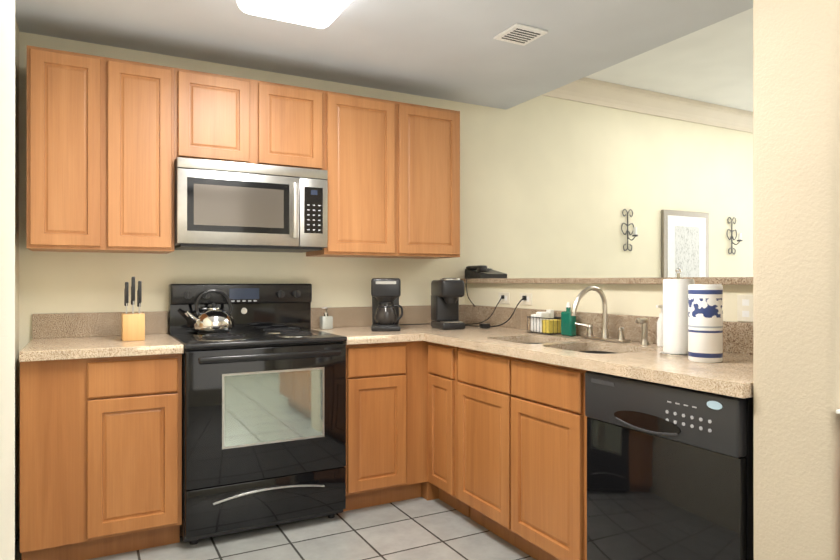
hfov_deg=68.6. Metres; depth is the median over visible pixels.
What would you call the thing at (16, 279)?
wall
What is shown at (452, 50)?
ceiling
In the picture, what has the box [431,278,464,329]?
pod coffee maker
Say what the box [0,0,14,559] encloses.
wall
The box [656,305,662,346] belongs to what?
lotion bottle
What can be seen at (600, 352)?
undermount sink
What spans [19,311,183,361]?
countertop
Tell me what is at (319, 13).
ceiling light fixture
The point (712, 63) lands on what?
ceiling
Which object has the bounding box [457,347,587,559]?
base cabinet
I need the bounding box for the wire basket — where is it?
[527,310,560,334]
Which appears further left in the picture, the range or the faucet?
the range
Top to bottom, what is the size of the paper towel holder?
0.329 m
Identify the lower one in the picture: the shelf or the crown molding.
the shelf
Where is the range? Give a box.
[168,283,346,544]
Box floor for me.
[15,497,535,559]
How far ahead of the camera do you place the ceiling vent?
2.98 m
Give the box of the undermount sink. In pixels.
[525,343,613,353]
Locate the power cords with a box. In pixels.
[399,276,526,327]
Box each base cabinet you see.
[20,354,181,559]
[343,341,427,511]
[421,482,438,500]
[428,342,469,516]
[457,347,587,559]
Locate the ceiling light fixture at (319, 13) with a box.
[237,0,352,27]
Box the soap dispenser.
[320,307,332,328]
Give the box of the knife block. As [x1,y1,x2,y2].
[121,277,144,340]
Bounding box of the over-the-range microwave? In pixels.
[174,157,327,252]
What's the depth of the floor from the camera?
2.83 m
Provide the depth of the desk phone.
4.03 m
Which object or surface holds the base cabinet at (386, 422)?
on the floor
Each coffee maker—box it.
[371,278,402,330]
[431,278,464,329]
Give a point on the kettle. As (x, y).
(213, 319)
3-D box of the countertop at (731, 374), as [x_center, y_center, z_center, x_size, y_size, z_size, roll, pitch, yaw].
[0.744,0.244,2.639,0.662,0.160,1.822,0,0,-28]
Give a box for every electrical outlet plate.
[499,292,509,303]
[520,293,531,304]
[737,295,752,321]
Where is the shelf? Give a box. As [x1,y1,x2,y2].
[460,277,752,284]
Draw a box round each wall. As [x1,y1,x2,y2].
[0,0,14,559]
[15,18,18,539]
[19,32,752,528]
[465,283,752,322]
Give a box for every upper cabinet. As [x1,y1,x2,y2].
[26,45,174,253]
[175,68,323,169]
[306,91,459,258]
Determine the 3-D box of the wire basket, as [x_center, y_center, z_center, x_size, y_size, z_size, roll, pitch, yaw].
[0.673,0.222,3.290,0.114,0.124,0.183,0,0,-28]
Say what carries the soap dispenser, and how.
on the countertop at (353, 325)
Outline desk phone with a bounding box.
[465,265,506,278]
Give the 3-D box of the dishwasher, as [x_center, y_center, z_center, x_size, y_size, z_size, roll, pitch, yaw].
[1.006,0.765,2.118,0.616,0.868,0.610,0,0,-28]
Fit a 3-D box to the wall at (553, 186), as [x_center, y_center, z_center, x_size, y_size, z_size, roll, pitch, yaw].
[0.400,-0.199,4.289,9.000,2.800,0.120,0,0,-28]
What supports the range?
on the floor
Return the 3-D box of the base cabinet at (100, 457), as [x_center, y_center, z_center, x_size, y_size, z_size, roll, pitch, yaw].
[-1.471,0.762,2.867,0.610,0.875,0.617,0,0,-28]
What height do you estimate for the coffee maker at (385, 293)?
0.295 m
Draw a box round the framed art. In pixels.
[661,210,708,276]
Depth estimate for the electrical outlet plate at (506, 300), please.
3.75 m
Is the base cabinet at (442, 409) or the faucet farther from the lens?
the base cabinet at (442, 409)
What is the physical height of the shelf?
0.030 m
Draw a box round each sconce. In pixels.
[621,209,637,250]
[727,217,742,253]
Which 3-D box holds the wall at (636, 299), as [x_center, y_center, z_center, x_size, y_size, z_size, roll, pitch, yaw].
[0.940,0.610,3.108,0.120,1.180,2.470,0,0,-28]
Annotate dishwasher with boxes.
[585,371,753,559]
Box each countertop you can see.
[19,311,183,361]
[311,305,520,344]
[424,308,752,397]
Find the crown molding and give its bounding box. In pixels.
[543,77,752,132]
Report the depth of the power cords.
3.74 m
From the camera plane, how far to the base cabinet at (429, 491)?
3.37 m
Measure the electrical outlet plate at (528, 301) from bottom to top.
0.070 m
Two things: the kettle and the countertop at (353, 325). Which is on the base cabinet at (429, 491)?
the countertop at (353, 325)
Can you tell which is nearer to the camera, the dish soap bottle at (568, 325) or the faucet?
the faucet
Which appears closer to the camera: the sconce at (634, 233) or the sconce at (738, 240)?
the sconce at (634, 233)
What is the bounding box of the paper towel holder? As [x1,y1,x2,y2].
[660,268,693,356]
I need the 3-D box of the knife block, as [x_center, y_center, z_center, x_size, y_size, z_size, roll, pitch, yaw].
[-1.366,0.134,2.932,0.095,0.300,0.130,0,0,-28]
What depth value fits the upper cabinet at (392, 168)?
3.53 m
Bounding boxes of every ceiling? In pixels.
[15,0,752,108]
[585,8,752,111]
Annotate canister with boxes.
[688,284,722,362]
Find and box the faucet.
[571,286,648,344]
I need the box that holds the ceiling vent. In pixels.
[493,23,547,45]
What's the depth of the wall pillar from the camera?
1.58 m
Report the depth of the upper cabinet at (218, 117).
3.15 m
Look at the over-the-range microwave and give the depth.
3.10 m
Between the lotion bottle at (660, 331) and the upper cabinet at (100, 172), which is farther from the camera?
the upper cabinet at (100, 172)
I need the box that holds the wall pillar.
[753,0,839,559]
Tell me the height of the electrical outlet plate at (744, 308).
0.104 m
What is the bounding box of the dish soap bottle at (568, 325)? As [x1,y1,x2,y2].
[561,302,575,335]
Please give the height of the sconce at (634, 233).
0.333 m
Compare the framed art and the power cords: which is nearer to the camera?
the power cords
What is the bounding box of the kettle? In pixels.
[185,289,234,331]
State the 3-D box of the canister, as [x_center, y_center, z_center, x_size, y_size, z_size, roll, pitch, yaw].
[0.997,0.149,2.153,0.110,0.268,0.110,0,0,-28]

